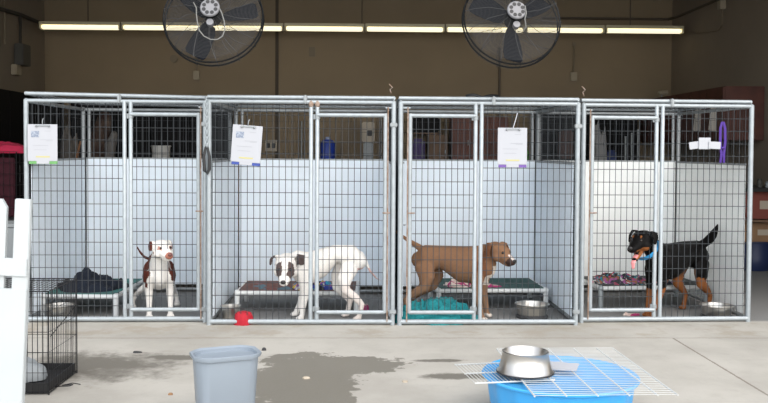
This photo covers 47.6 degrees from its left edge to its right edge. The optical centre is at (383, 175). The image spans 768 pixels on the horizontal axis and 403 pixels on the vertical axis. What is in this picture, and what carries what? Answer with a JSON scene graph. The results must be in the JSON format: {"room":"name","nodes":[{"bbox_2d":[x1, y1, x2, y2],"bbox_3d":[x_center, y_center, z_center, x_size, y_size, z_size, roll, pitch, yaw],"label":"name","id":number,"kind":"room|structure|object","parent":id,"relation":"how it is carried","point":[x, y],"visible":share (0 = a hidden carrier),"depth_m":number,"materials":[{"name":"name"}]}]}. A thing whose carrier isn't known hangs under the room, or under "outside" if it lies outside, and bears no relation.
{"room":"dog kennel","nodes":[
{"label":"dog kennel","id":0,"kind":"room"},
{"bbox_2d":[0,0,44,92],"bbox_3d":[-5.379,-1.084,10.127,0.200,4.300,7.400,0,2,-2],"label":"wall","id":1,"kind":"structure","parent":0,"point":[32,78],"depth_m":12.97,"materials":[{"name":"paint"}]},
{"bbox_2d":[4,0,5,43],"bbox_3d":[-5.290,-2.144,12.149,0.028,0.600,0.024,0,2,-2],"label":"conduit","id":2,"kind":"object","parent":1,"relation":"attached to","point":[4,0],"visible":1,"depth_m":12.14,"materials":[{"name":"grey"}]},
{"bbox_2d":[11,64,20,75],"bbox_3d":[-5.294,-1.525,12.538,0.080,0.150,0.200,0,2,-2],"label":"switch box","id":3,"kind":"object","parent":1,"relation":"attached to","point":[15,69],"visible":1,"depth_m":12.45,"materials":[{"name":"beige"}]},
{"bbox_2d":[0,7,38,23],"bbox_3d":[-5.263,-2.282,11.581,0.052,0.130,4.371,0,2,-2],"label":"conduit","id":4,"kind":"object","parent":1,"relation":"attached to","point":[2,9],"visible":0.72,"depth_m":12.57,"materials":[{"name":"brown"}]},
{"bbox_2d":[14,16,30,66],"bbox_3d":[-5.266,-1.982,12.685,0.130,0.755,0.300,0,2,-2],"label":"electrical box","id":5,"kind":"object","parent":1,"relation":"attached to","point":[22,52],"visible":0.96,"depth_m":12.60,"materials":[{"name":"grey metal"}]},
{"bbox_2d":[163,0,263,66],"bbox_3d":[-1.310,-1.458,6.706,0.724,1.257,0.575,-1,2,-34],"label":"wall fan","id":6,"kind":"object","parent":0,"point":[200,44],"visible":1,"depth_m":6.63,"materials":[{"name":"grey metal"}]},
{"bbox_2d":[203,22,283,31],"bbox_3d":[-2.106,-2.234,13.086,1.191,0.112,0.170,0,2,-2],"label":"fluorescent light","id":7,"kind":"object","parent":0,"point":[267,26],"visible":0.49,"depth_m":13.02,"materials":[{"name":"white"}]},
{"bbox_2d":[213,26,281,30],"bbox_3d":[-2.106,-2.215,13.086,1.157,0.068,0.150,0,2,-2],"label":"diffuser","id":8,"kind":"object","parent":7,"relation":"attached to","point":[266,28],"depth_m":13.03,"materials":[{"name":"white"}]},
{"bbox_2d":[44,0,671,165],"bbox_3d":[-0.372,-1.170,14.066,10.430,4.300,0.200,0,2,-2],"label":"wall","id":9,"kind":"structure","parent":0,"point":[607,65],"depth_m":13.95,"materials":[{"name":"brown paint"}]},
{"bbox_2d":[193,57,199,79],"bbox_3d":[-2.978,-1.804,13.835,0.100,0.550,0.060,0,2,-2],"label":"electrical box","id":10,"kind":"object","parent":9,"relation":"attached to","point":[196,74],"visible":0.9,"depth_m":13.81,"materials":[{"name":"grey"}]},
{"bbox_2d":[265,140,276,150],"bbox_3d":[-1.806,-0.484,13.909,0.190,0.180,0.055,0,2,-2],"label":"wall socket","id":11,"kind":"object","parent":9,"relation":"attached to","point":[271,146],"visible":0.88,"depth_m":13.89,"materials":[{"name":"beige plastic"}]},
{"bbox_2d":[275,0,278,158],"bbox_3d":[-1.713,-1.174,13.921,0.050,4.300,0.016,0,2,-2],"label":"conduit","id":12,"kind":"structure","parent":9,"relation":"attached to","point":[276,1],"depth_m":13.89,"materials":[{"name":"brown"}]},
{"bbox_2d":[380,117,381,158],"bbox_3d":[-0.046,-0.534,13.944,0.024,0.800,0.021,0,2,-2],"label":"conduit","id":13,"kind":"object","parent":9,"relation":"attached to","point":[381,117],"visible":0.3,"depth_m":13.94,"materials":[{"name":"metal"}]},
{"bbox_2d":[406,132,442,134],"bbox_3d":[0.638,-0.671,13.809,0.560,0.030,0.380,0,2,-2],"label":"wall shelf","id":14,"kind":"object","parent":9,"relation":"attached to","point":[420,133],"visible":0.79,"depth_m":13.63,"materials":[{"name":"brown wood"}]},
{"bbox_2d":[412,118,438,131],"bbox_3d":[0.641,-0.804,13.725,0.480,0.240,0.260,0,2,-2],"label":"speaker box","id":15,"kind":"object","parent":14,"relation":"on","point":[419,120],"visible":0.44,"depth_m":13.60,"materials":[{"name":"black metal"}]},
{"bbox_2d":[498,48,500,115],"bbox_3d":[1.850,-1.029,13.992,0.036,2.050,0.031,0,2,-2],"label":"conduit","id":16,"kind":"object","parent":9,"relation":"attached to","point":[499,68],"visible":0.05,"depth_m":13.97,"materials":[{"name":"brown"}]},
{"bbox_2d":[570,42,576,80],"bbox_3d":[3.050,-1.838,14.001,0.110,0.620,0.060,0,2,-2],"label":"conduit","id":17,"kind":"object","parent":9,"relation":"attached to","point":[573,75],"visible":1,"depth_m":13.98,"materials":[{"name":"brown"}]},
{"bbox_2d":[25,240,767,402],"bbox_3d":[-0.134,1.365,4.541,32.000,0.200,21.000,0,2,-2],"label":"floor","id":18,"kind":"structure","parent":0,"point":[700,361],"depth_m":6.10,"materials":[{"name":"concrete"}]},
{"bbox_2d":[0,151,30,219],"bbox_3d":[-4.168,0.420,9.104,0.893,1.356,0.613,0,2,-2],"label":"wire crate","id":19,"kind":"object","parent":18,"relation":"on","point":[8,193],"visible":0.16,"depth_m":8.84,"materials":[{"name":"dark red fabric"},{"name":"black wire"}]},
{"bbox_2d":[0,141,23,152],"bbox_3d":[-4.211,-0.304,9.054,1.000,0.129,0.782,0,2,-25],"label":"blanket","id":20,"kind":"object","parent":19,"relation":"on","point":[4,146],"visible":0.88,"depth_m":8.86,"materials":[{"name":"red fabric"}]},
{"bbox_2d":[0,198,32,402],"bbox_3d":[-2.000,0.680,4.262,0.550,1.164,0.042,0,2,-2],"label":"fence","id":21,"kind":"object","parent":18,"relation":"on","point":[14,301],"visible":1,"depth_m":4.25,"materials":[{"name":"white paint"}]},
{"bbox_2d":[5,220,31,295],"bbox_3d":[-3.485,0.785,8.234,0.390,0.700,0.390,0,2,-2],"label":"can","id":22,"kind":"object","parent":18,"relation":"on","point":[10,235],"visible":0.11,"depth_m":8.07,"materials":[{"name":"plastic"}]},
{"bbox_2d":[0,89,41,220],"bbox_3d":[-5.013,-0.031,11.319,0.569,2.130,1.700,0,2,-2],"label":"storage cabinet","id":23,"kind":"object","parent":18,"relation":"on","point":[11,102],"visible":0.15,"depth_m":11.20,"materials":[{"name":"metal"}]},
{"bbox_2d":[5,278,80,394],"bbox_3d":[-2.174,0.937,5.167,0.799,0.594,0.498,0,2,-2],"label":"wire crate","id":24,"kind":"object","parent":18,"relation":"on","point":[57,372],"visible":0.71,"depth_m":5.17,"materials":[{"name":"black"}]},
{"bbox_2d":[26,357,47,382],"bbox_3d":[-2.231,1.101,5.183,0.451,0.204,0.328,0,2,-2],"label":"bedding","id":25,"kind":"object","parent":24,"relation":"in","point":[37,372],"visible":0.19,"depth_m":5.13,"materials":[{"name":"white fabric"}]},
{"bbox_2d":[25,363,74,391],"bbox_3d":[-2.239,1.195,5.173,0.649,0.053,0.474,0,2,-2],"label":"tray","id":26,"kind":"object","parent":24,"relation":"on","point":[46,385],"depth_m":5.13,"materials":[{"name":"black plastic"}]},
{"bbox_2d":[42,98,63,160],"bbox_3d":[-5.050,-0.070,12.628,0.569,2.130,0.880,0,2,-2],"label":"storage cabinet","id":27,"kind":"object","parent":18,"relation":"on","point":[54,120],"visible":0.02,"depth_m":12.71,"materials":[{"name":"black metal"}]},
{"bbox_2d":[43,302,74,316],"bbox_3d":[-2.656,1.112,7.135,0.254,0.118,0.254,0,2,-2],"label":"bowl","id":28,"kind":"object","parent":18,"relation":"on","point":[59,303],"visible":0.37,"depth_m":7.06,"materials":[{"name":"silver metal"}]},
{"bbox_2d":[40,278,145,316],"bbox_3d":[-2.531,1.059,7.668,0.656,0.198,0.935,0,2,-1],"label":"dog bed","id":29,"kind":"object","parent":18,"relation":"on","point":[136,282],"visible":0.36,"depth_m":7.22,"materials":[{"name":"grey"}]},
{"bbox_2d":[58,268,128,292],"bbox_3d":[-2.533,0.890,7.573,0.608,0.205,0.516,0,2,-2],"label":"blanket","id":30,"kind":"object","parent":29,"relation":"on","point":[82,286],"visible":0.67,"depth_m":7.46,"materials":[{"name":"black fabric"}]},
{"bbox_2d":[71,103,151,239],"bbox_3d":[-4.179,-0.087,13.547,1.200,2.120,0.591,0,2,-2],"label":"storage cabinet","id":31,"kind":"object","parent":18,"relation":"on","point":[147,142],"visible":0.02,"depth_m":13.26,"materials":[{"name":"black metal"}]},
{"bbox_2d":[23,91,231,322],"bbox_3d":[-2.175,0.232,7.736,1.464,1.852,1.549,0,2,-2],"label":"kennel","id":32,"kind":"object","parent":18,"relation":"on","point":[132,203],"visible":0.68,"depth_m":7.67,"materials":[{"name":"silver metal"}]},
{"bbox_2d":[27,118,57,163],"bbox_3d":[-2.713,-0.276,6.916,0.234,0.364,0.025,0,2,-2],"label":"clipboard","id":33,"kind":"object","parent":32,"relation":"attached to","point":[42,138],"visible":1,"depth_m":6.92,"materials":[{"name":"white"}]},
{"bbox_2d":[133,240,180,315],"bbox_3d":[-1.944,0.838,7.411,0.435,0.654,1.036,0,2,-16],"label":"dog","id":34,"kind":"object","parent":18,"relation":"on","point":[166,254],"visible":0.84,"depth_m":7.17},
{"bbox_2d":[152,106,232,157],"bbox_3d":[-2.980,-0.081,13.581,1.160,2.120,0.591,0,2,-2],"label":"storage cabinet","id":35,"kind":"object","parent":18,"relation":"on","point":[178,121],"visible":0.02,"depth_m":13.28,"materials":[{"name":"black metal"}]},
{"bbox_2d":[189,345,260,402],"bbox_3d":[-0.801,1.075,4.399,0.340,0.380,0.248,0,2,-23],"label":"wastebasket","id":36,"kind":"object","parent":18,"relation":"on","point":[222,374],"visible":1,"depth_m":4.31,"materials":[{"name":"grey plastic"}]},
{"bbox_2d":[220,304,239,318],"bbox_3d":[-1.261,1.122,7.164,0.174,0.113,0.174,0,2,-2],"label":"bowl","id":37,"kind":"object","parent":18,"relation":"on","point":[226,313],"visible":0.73,"depth_m":7.11,"materials":[{"name":"silver metal"}]},
{"bbox_2d":[238,167,238,240],"bbox_3d":[0.016,0.435,13.665,4.600,1.120,0.580,0,2,-2],"label":"workbench","id":38,"kind":"object","parent":18,"relation":"on","point":[238,167],"visible":0.05,"depth_m":13.33,"materials":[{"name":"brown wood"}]},
{"bbox_2d":[320,137,334,158],"bbox_3d":[-0.877,-0.368,13.576,0.230,0.480,0.230,0,2,-2],"label":"water jug","id":39,"kind":"object","parent":38,"relation":"on","point":[326,140],"visible":0.61,"depth_m":13.49,"materials":[{"name":"blue plastic"}]},
{"bbox_2d":[362,121,374,158],"bbox_3d":[-0.247,-0.485,13.582,0.200,0.720,0.235,0,2,-2],"label":"dispenser","id":40,"kind":"object","parent":38,"relation":"on","point":[368,138],"visible":0.68,"depth_m":13.49,"materials":[{"name":"beige plastic"}]},
{"bbox_2d":[412,139,424,158],"bbox_3d":[0.531,-0.351,13.636,0.210,0.460,0.200,0,2,-2],"label":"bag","id":41,"kind":"object","parent":38,"relation":"on","point":[421,147],"visible":0.36,"depth_m":13.54,"materials":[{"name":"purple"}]},
{"bbox_2d":[426,135,447,159],"bbox_3d":[0.831,-0.381,13.678,0.300,0.520,0.491,0,2,-2],"label":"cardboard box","id":42,"kind":"object","parent":38,"relation":"on","point":[431,149],"visible":0.54,"depth_m":13.45,"materials":[{"name":"brown cardboard"}]},
{"bbox_2d":[449,117,507,159],"bbox_3d":[1.481,-0.517,13.691,0.880,0.800,0.491,0,2,-2],"label":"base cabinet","id":43,"kind":"object","parent":38,"relation":"on","point":[454,135],"visible":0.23,"depth_m":13.46,"materials":[{"name":"red wood"}]},
{"bbox_2d":[234,311,252,325],"bbox_3d":[-1.128,1.134,6.981,0.147,0.106,0.153,1,2,28],"label":"toy","id":44,"kind":"object","parent":18,"relation":"on","point":[242,319],"visible":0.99,"depth_m":6.92,"materials":[{"name":"red"}]},
{"bbox_2d":[235,280,359,310],"bbox_3d":[-0.752,1.067,7.747,1.076,0.198,0.615,0,2,-1],"label":"dog bed","id":45,"kind":"object","parent":18,"relation":"on","point":[245,290],"visible":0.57,"depth_m":7.46,"materials":[{"name":"white"}]},
{"bbox_2d":[246,283,293,289],"bbox_3d":[-0.998,0.974,7.727,0.523,0.051,0.429,0,2,-2],"label":"blanket","id":46,"kind":"object","parent":45,"relation":"on","point":[276,286],"visible":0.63,"depth_m":7.65,"materials":[{"name":"fabric"}]},
{"bbox_2d":[292,280,332,289],"bbox_3d":[-0.614,0.957,7.678,0.402,0.078,0.389,0,2,-2],"label":"blanket","id":47,"kind":"object","parent":45,"relation":"on","point":[296,285],"visible":0.35,"depth_m":7.60,"materials":[{"name":"fabric"}]},
{"bbox_2d":[207,95,396,325],"bbox_3d":[-0.673,0.252,7.670,1.508,1.833,1.549,0,2,-2],"label":"kennel","id":48,"kind":"object","parent":18,"relation":"on","point":[288,205],"visible":0.94,"depth_m":7.24,"materials":[{"name":"silver metal"}]},
{"bbox_2d":[202,99,210,174],"bbox_3d":[-1.394,-0.305,6.852,0.071,0.603,0.046,0,2,-2],"label":"leash","id":49,"kind":"object","parent":48,"relation":"hanging from","point":[206,146],"visible":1,"depth_m":6.84,"materials":[{"name":"fabric"}]},
{"bbox_2d":[230,119,262,165],"bbox_3d":[-1.083,-0.261,6.859,0.254,0.370,0.025,0,2,-2],"label":"clipboard","id":50,"kind":"object","parent":48,"relation":"attached to","point":[246,139],"visible":1,"depth_m":6.86,"materials":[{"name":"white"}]},
{"bbox_2d":[269,245,380,318],"bbox_3d":[-0.498,0.875,7.215,0.900,0.610,0.392,0,2,-17],"label":"dog","id":51,"kind":"object","parent":18,"relation":"on","point":[353,252],"visible":0.72,"depth_m":7.13},
{"bbox_2d":[395,297,477,324],"bbox_3d":[0.436,1.094,7.224,0.734,0.190,0.516,0,2,-2],"label":"towel","id":52,"kind":"object","parent":18,"relation":"on","point":[427,304],"visible":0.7,"depth_m":7.10,"materials":[{"name":"fabric"}]},
{"bbox_2d":[396,225,515,318],"bbox_3d":[0.600,0.803,7.295,1.050,0.762,0.276,1,2,17],"label":"dog","id":53,"kind":"object","parent":18,"relation":"on","point":[449,258],"visible":0.81,"depth_m":7.25},
{"bbox_2d":[395,96,581,325],"bbox_3d":[0.818,0.260,7.711,1.468,1.833,1.549,0,2,-2],"label":"kennel","id":54,"kind":"object","parent":18,"relation":"on","point":[474,203],"visible":0.85,"depth_m":7.77,"materials":[{"name":"silver metal"}]},
{"bbox_2d":[465,94,498,96],"bbox_3d":[0.861,-0.698,7.640,0.291,0.044,0.076,0,2,-13],"label":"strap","id":55,"kind":"object","parent":54,"relation":"on","point":[466,95],"visible":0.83,"depth_m":7.63,"materials":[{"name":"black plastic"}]},
{"bbox_2d":[498,113,526,167],"bbox_3d":[1.021,-0.283,6.918,0.234,0.434,0.025,0,2,-2],"label":"clipboard","id":56,"kind":"object","parent":54,"relation":"attached to","point":[512,142],"visible":1,"depth_m":6.92,"materials":[{"name":"white paper"},{"name":"clear plastic"},{"name":"purple plastic"}]},
{"bbox_2d":[428,277,548,309],"bbox_3d":[0.932,1.071,7.964,1.006,0.198,0.675,0,2,-4],"label":"dog bed","id":57,"kind":"object","parent":18,"relation":"on","point":[440,289],"visible":0.56,"depth_m":7.71,"materials":[{"name":"white"}]},
{"bbox_2d":[443,279,470,287],"bbox_3d":[0.669,0.958,7.827,0.279,0.093,0.249,0,2,-2],"label":"blanket","id":58,"kind":"object","parent":57,"relation":"on","point":[453,281],"visible":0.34,"depth_m":7.75,"materials":[{"name":"fabric"}]},
{"bbox_2d":[515,300,549,318],"bbox_3d":[1.245,1.131,7.324,0.294,0.120,0.294,0,2,-2],"label":"bowl","id":59,"kind":"object","parent":18,"relation":"on","point":[522,313],"visible":0.92,"depth_m":7.24,"materials":[{"name":"silver metal"}]},
{"bbox_2d":[482,355,640,402],"bbox_3d":[0.913,1.149,4.533,0.808,0.246,0.808,0,2,-2],"label":"plastic tub","id":60,"kind":"object","parent":18,"relation":"on","point":[516,392],"visible":0.67,"depth_m":4.33,"materials":[{"name":"blue"}]},
{"bbox_2d":[454,362,554,383],"bbox_3d":[0.621,1.021,4.537,0.424,0.010,0.387,0,2,-11],"label":"wire shelf","id":61,"kind":"object","parent":60,"relation":"on","point":[494,363],"visible":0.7,"depth_m":4.46,"materials":[{"name":"grey"}]},
{"bbox_2d":[496,347,678,396],"bbox_3d":[1.015,1.013,4.553,0.687,0.010,0.968,0,2,-3],"label":"wire shelf","id":62,"kind":"object","parent":60,"relation":"on","point":[497,349],"visible":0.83,"depth_m":4.38,"materials":[{"name":"grey"}]},
{"bbox_2d":[496,346,553,378],"bbox_3d":[0.726,0.951,4.472,0.296,0.110,0.296,0,2,-2],"label":"bowl","id":63,"kind":"object","parent":62,"relation":"on","point":[519,362],"visible":1,"depth_m":4.38,"materials":[{"name":"silver metal"}]},
{"bbox_2d":[550,361,578,370],"bbox_3d":[0.938,0.994,4.583,0.174,0.016,0.172,1,2,14],"label":"paper sheet","id":64,"kind":"object","parent":62,"relation":"on","point":[565,366],"visible":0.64,"depth_m":4.56,"materials":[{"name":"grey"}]},
{"bbox_2d":[534,107,637,233],"bbox_3d":[3.168,-0.029,13.753,1.500,2.080,0.591,0,2,-2],"label":"storage cabinet","id":65,"kind":"object","parent":18,"relation":"on","point":[623,126],"visible":0.02,"depth_m":13.46,"materials":[{"name":"black metal"}]},
{"bbox_2d":[584,276,708,307],"bbox_3d":[2.370,1.068,8.064,1.036,0.216,0.655,0,2,-7],"label":"dog bed","id":66,"kind":"object","parent":18,"relation":"on","point":[688,283],"visible":0.22,"depth_m":7.76,"materials":[{"name":"white"}]},
{"bbox_2d":[587,272,645,284],"bbox_3d":[2.155,0.937,7.982,0.601,0.114,0.448,0,2,-2],"label":"blanket","id":67,"kind":"object","parent":66,"relation":"on","point":[615,278],"visible":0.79,"depth_m":7.88,"materials":[{"name":"fabric"}]},
{"bbox_2d":[540,98,753,322],"bbox_3d":[2.269,0.264,7.876,1.440,1.833,1.549,0,2,-4],"label":"kennel","id":68,"kind":"object","parent":18,"relation":"on","point":[618,197],"visible":0.79,"depth_m":7.43,"materials":[{"name":"silver metal"}]},
{"bbox_2d":[689,141,698,149],"bbox_3d":[2.543,-0.251,7.119,0.107,0.073,0.008,0,2,-4],"label":"paper card","id":69,"kind":"object","parent":68,"relation":"attached to","point":[692,145],"visible":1,"depth_m":7.11,"materials":[{"name":"grey"}]},
{"bbox_2d":[698,138,710,148],"bbox_3d":[2.619,-0.265,7.115,0.100,0.095,0.008,0,2,-4],"label":"paper card","id":70,"kind":"object","parent":68,"relation":"attached to","point":[703,142],"visible":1,"depth_m":7.11,"materials":[{"name":"grey"}]},
{"bbox_2d":[708,141,720,148],"bbox_3d":[2.699,-0.250,7.111,0.103,0.065,0.008,0,2,-4],"label":"paper card","id":71,"kind":"object","parent":68,"relation":"attached to","point":[712,145],"visible":1,"depth_m":7.11,"materials":[{"name":"grey"}]},
{"bbox_2d":[719,122,726,162],"bbox_3d":[2.769,-0.275,7.116,0.063,0.338,0.025,0,2,-2],"label":"leash","id":72,"kind":"object","parent":68,"relation":"hanging from","point":[722,153],"visible":1,"depth_m":7.12,"materials":[{"name":"purple fabric"}]},
{"bbox_2d":[627,224,717,316],"bbox_3d":[2.425,0.810,7.414,1.171,0.764,0.305,-1,2,-39],"label":"dog","id":73,"kind":"object","parent":18,"relation":"on","point":[641,241],"visible":0.77,"depth_m":7.37},
{"bbox_2d":[699,302,734,315],"bbox_3d":[2.814,1.144,7.368,0.284,0.110,0.284,0,2,-2],"label":"bowl","id":74,"kind":"object","parent":18,"relation":"on","point":[706,310],"visible":0.66,"depth_m":7.30,"materials":[{"name":"silver metal"}]},
{"bbox_2d":[744,242,767,270],"bbox_3d":[4.425,0.944,10.440,0.470,0.347,0.470,0,2,-2],"label":"storage bin","id":75,"kind":"object","parent":18,"relation":"on","point":[759,261],"visible":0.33,"depth_m":10.24,"materials":[{"name":"blue plastic"}]},
{"bbox_2d":[744,222,767,241],"bbox_3d":[4.457,0.657,10.451,0.500,0.225,0.442,0,2,-2],"label":"carton","id":76,"kind":"object","parent":75,"relation":"on","point":[759,229],"visible":0.38,"depth_m":10.23,"materials":[{"name":"cardboard"}]},
{"bbox_2d":[745,184,767,221],"bbox_3d":[4.389,0.604,11.099,0.640,0.988,2.000,0,2,-2],"label":"table","id":77,"kind":"object","parent":18,"relation":"on","point":[755,188],"visible":0.13,"depth_m":10.11,"materials":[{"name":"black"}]},
{"bbox_2d":[745,192,767,218],"bbox_3d":[4.459,0.333,10.441,0.460,0.330,0.502,0,2,-2],"label":"carton","id":78,"kind":"object","parent":77,"relation":"on","point":[760,199],"visible":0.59,"depth_m":10.19,"materials":[{"name":"red"}]},
{"bbox_2d":[745,219,767,221],"bbox_3d":[4.389,0.498,11.096,0.620,0.025,1.960,0,2,-2],"label":"shelf","id":79,"kind":"object","parent":77,"relation":"attached to","point":[753,220],"depth_m":10.12,"materials":[{"name":"brown wood"}]},
{"bbox_3d":[-3.559,0.441,12.725,2.300,1.120,0.600,0,2,-2],"label":"workbench","id":80,"kind":"object","parent":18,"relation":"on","visible":0},
{"bbox_2d":[60,125,78,160],"bbox_3d":[-4.567,-0.442,12.663,0.249,0.636,0.264,0,2,-25],"label":"cloth","id":81,"kind":"object","parent":80,"relation":"on","point":[66,129],"visible":0.49,"depth_m":12.58,"materials":[{"name":"fabric"}]},
{"bbox_2d":[91,111,111,156],"bbox_3d":[-4.145,-0.524,12.730,0.336,0.841,0.220,0,2,-2],"label":"jacket","id":82,"kind":"object","parent":80,"relation":"on","point":[99,124],"visible":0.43,"depth_m":12.64,"materials":[{"name":"fabric"}]},
{"bbox_2d":[105,131,117,156],"bbox_3d":[-3.949,-0.378,12.588,0.175,0.539,0.158,1,2,33],"label":"bag","id":83,"kind":"object","parent":80,"relation":"on","point":[108,145],"visible":0.61,"depth_m":12.53,"materials":[{"name":"grey fabric"}]},
{"bbox_2d":[151,146,170,157],"bbox_3d":[-3.255,-0.280,12.712,0.290,0.325,0.290,0,2,-2],"label":"bucket","id":84,"kind":"object","parent":80,"relation":"on","point":[158,148],"visible":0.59,"depth_m":12.60,"materials":[{"name":"grey plastic"}]},
{"bbox_3d":[3.236,0.474,13.015,1.500,1.120,0.600,0,2,-2],"label":"workbench","id":85,"kind":"object","parent":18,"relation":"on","visible":0},
{"bbox_2d":[558,130,572,158],"bbox_3d":[2.693,-0.467,12.921,0.200,0.420,0.200,0,2,-2],"label":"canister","id":86,"kind":"object","parent":85,"relation":"on","point":[571,136],"visible":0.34,"depth_m":12.83,"materials":[{"name":"grey metal"}]},
{"bbox_2d":[594,123,606,159],"bbox_3d":[3.201,-0.455,12.934,0.226,0.742,0.185,0,2,-2],"label":"towel","id":87,"kind":"object","parent":85,"relation":"on","point":[602,148],"visible":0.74,"depth_m":12.86,"materials":[{"name":"grey fabric"}]},
{"bbox_2d":[607,150,616,159],"bbox_3d":[3.380,-0.235,12.998,0.140,0.300,0.200,0,2,-2],"label":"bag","id":88,"kind":"object","parent":85,"relation":"on","point":[609,152],"visible":0.34,"depth_m":12.91,"materials":[{"name":"blue"}]},
{"bbox_2d":[445,24,524,33],"bbox_3d":[1.526,-2.226,13.187,1.191,0.112,0.170,0,2,-2],"label":"fluorescent light","id":89,"kind":"object","parent":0,"point":[448,27],"visible":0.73,"depth_m":13.11,"materials":[{"name":"white"}]},
{"bbox_2d":[447,27,522,32],"bbox_3d":[1.526,-2.208,13.187,1.157,0.068,0.150,0,2,-2],"label":"diffuser","id":90,"kind":"object","parent":89,"relation":"attached to","point":[449,29],"depth_m":13.12,"materials":[{"name":"white"}]},
{"bbox_2d":[462,0,560,68],"bbox_3d":[0.993,-1.454,6.835,0.773,1.257,0.538,0,2,2],"label":"wall fan","id":91,"kind":"object","parent":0,"point":[493,11],"visible":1,"depth_m":6.71,"materials":[{"name":"grey metal"}]},
{"bbox_2d":[670,0,767,239],"bbox_3d":[4.847,-1.030,10.412,0.200,4.300,7.400,0,2,-2],"label":"wall","id":92,"kind":"structure","parent":0,"point":[736,54],"depth_m":12.03,"materials":[{"name":"paint"}]},
{"bbox_2d":[543,0,718,20],"bbox_3d":[3.644,-2.454,11.621,2.107,0.040,4.767,0,2,-2],"label":"conduit","id":93,"kind":"object","parent":92,"relation":"attached to","point":[712,1],"visible":0.84,"depth_m":13.96,"materials":[{"name":"brown"}]},
{"bbox_2d":[640,94,694,141],"bbox_3d":[4.388,-0.851,13.217,0.539,0.670,1.580,0,2,-2],"label":"upper cabinet","id":94,"kind":"object","parent":92,"relation":"attached to","point":[642,122],"visible":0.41,"depth_m":13.30,"materials":[{"name":"brown wood"}]},
{"bbox_2d":[690,0,725,32],"bbox_3d":[4.643,-2.237,12.568,0.080,0.398,1.211,0,2,-2],"label":"conduit","id":95,"kind":"object","parent":92,"relation":"attached to","point":[721,4],"visible":1,"depth_m":12.02,"materials":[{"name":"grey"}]},
{"bbox_2d":[676,86,764,141],"bbox_3d":[4.433,-0.803,11.609,0.539,0.670,1.600,0,2,-2],"label":"upper cabinet","id":96,"kind":"object","parent":92,"relation":"attached to","point":[754,93],"visible":0.7,"depth_m":10.82,"materials":[{"name":"brown wood"}]},
{"bbox_2d":[693,109,700,130],"bbox_3d":[4.158,-0.745,11.503,0.144,0.328,0.030,0,2,-2],"label":"hand towel","id":97,"kind":"object","parent":96,"relation":"hanging from","point":[696,115],"visible":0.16,"depth_m":11.49,"materials":[{"name":"grey fabric"}]},
{"bbox_2d":[708,108,715,130],"bbox_3d":[4.171,-0.730,11.003,0.144,0.328,0.030,0,2,-2],"label":"hand towel","id":98,"kind":"object","parent":96,"relation":"hanging from","point":[713,114],"visible":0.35,"depth_m":10.99,"materials":[{"name":"grey fabric"}]},
{"bbox_3d":[-0.252,-3.306,10.203,10.430,0.200,7.600,0,2,-2],"label":"ceiling","id":99,"kind":"structure","parent":0,"visible":0},
{"bbox_2d":[87,0,88,20],"bbox_3d":[-4.419,-2.814,13.004,0.016,1.000,0.017,0,2,-2],"label":"cable","id":100,"kind":"object","parent":99,"relation":"hanging from","point":[87,0],"visible":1,"depth_m":13.01,"materials":[{"name":"brown plastic"}]},
{"bbox_2d":[39,21,201,30],"bbox_3d":[-3.922,-2.237,13.035,2.403,0.116,0.170,0,2,-2],"label":"fluorescent light","id":101,"kind":"object","parent":100,"relation":"hanging from","point":[63,25],"depth_m":12.96,"materials":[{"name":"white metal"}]},
{"bbox_2d":[41,25,118,29],"bbox_3d":[-4.528,-2.220,13.019,1.157,0.068,0.150,0,2,-2],"label":"diffuser","id":102,"kind":"object","parent":101,"relation":"attached to","point":[63,27],"depth_m":12.96,"materials":[{"name":"white"}]},
{"bbox_2d":[123,25,197,30],"bbox_3d":[-3.317,-2.217,13.053,1.157,0.068,0.150,0,2,-2],"label":"diffuser","id":103,"kind":"object","parent":101,"relation":"attached to","point":[125,27],"depth_m":12.99,"materials":[{"name":"white"}]},
{"bbox_2d":[361,0,362,23],"bbox_3d":[-0.331,-2.792,13.118,0.016,1.000,0.017,0,2,-2],"label":"cable","id":104,"kind":"object","parent":99,"relation":"hanging from","point":[361,0],"visible":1,"depth_m":13.12,"materials":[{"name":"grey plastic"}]},
{"bbox_2d":[284,23,363,32],"bbox_3d":[-0.895,-2.231,13.120,1.191,0.112,0.170,0,2,-2],"label":"fluorescent light","id":105,"kind":"object","parent":104,"relation":"hanging from","point":[345,27],"visible":1,"depth_m":13.05,"materials":[{"name":"white"}]},
{"bbox_2d":[286,26,362,31],"bbox_3d":[-0.895,-2.213,13.120,1.157,0.068,0.150,0,2,-2],"label":"diffuser","id":106,"kind":"object","parent":105,"relation":"attached to","point":[288,28],"depth_m":13.06,"materials":[{"name":"white"}]},
{"bbox_2d":[365,23,444,32],"bbox_3d":[0.315,-2.229,13.153,1.191,0.112,0.170,0,2,-2],"label":"fluorescent light","id":107,"kind":"object","parent":104,"relation":"hanging from","point":[371,27],"visible":1,"depth_m":13.08,"materials":[{"name":"white"}]},
{"bbox_2d":[367,27,442,31],"bbox_3d":[0.315,-2.210,13.154,1.157,0.068,0.150,0,2,-2],"label":"diffuser","id":108,"kind":"object","parent":107,"relation":"attached to","point":[373,29],"depth_m":13.10,"materials":[{"name":"white"}]},
{"bbox_3d":[3.748,-2.771,13.232,0.016,1.000,0.017,0,2,-2],"label":"cable","id":109,"kind":"object","parent":99,"relation":"hanging from","visible":0},
{"bbox_2d":[525,25,683,34],"bbox_3d":[3.342,-2.223,13.237,2.403,0.116,0.170,0,2,-2],"label":"fluorescent light","id":110,"kind":"object","parent":109,"relation":"hanging from","point":[679,30],"depth_m":13.17,"materials":[{"name":"white"}]},
{"bbox_2d":[528,28,602,32],"bbox_3d":[2.737,-2.205,13.221,1.157,0.068,0.150,0,2,-2],"label":"diffuser","id":111,"kind":"object","parent":110,"relation":"attached to","point":[563,30],"depth_m":13.17,"materials":[{"name":"white"}]},
{"bbox_2d":[607,28,681,33],"bbox_3d":[3.948,-2.203,13.255,1.157,0.068,0.150,0,2,-2],"label":"diffuser","id":112,"kind":"object","parent":110,"relation":"attached to","point":[609,30],"depth_m":13.19,"materials":[{"name":"white"}]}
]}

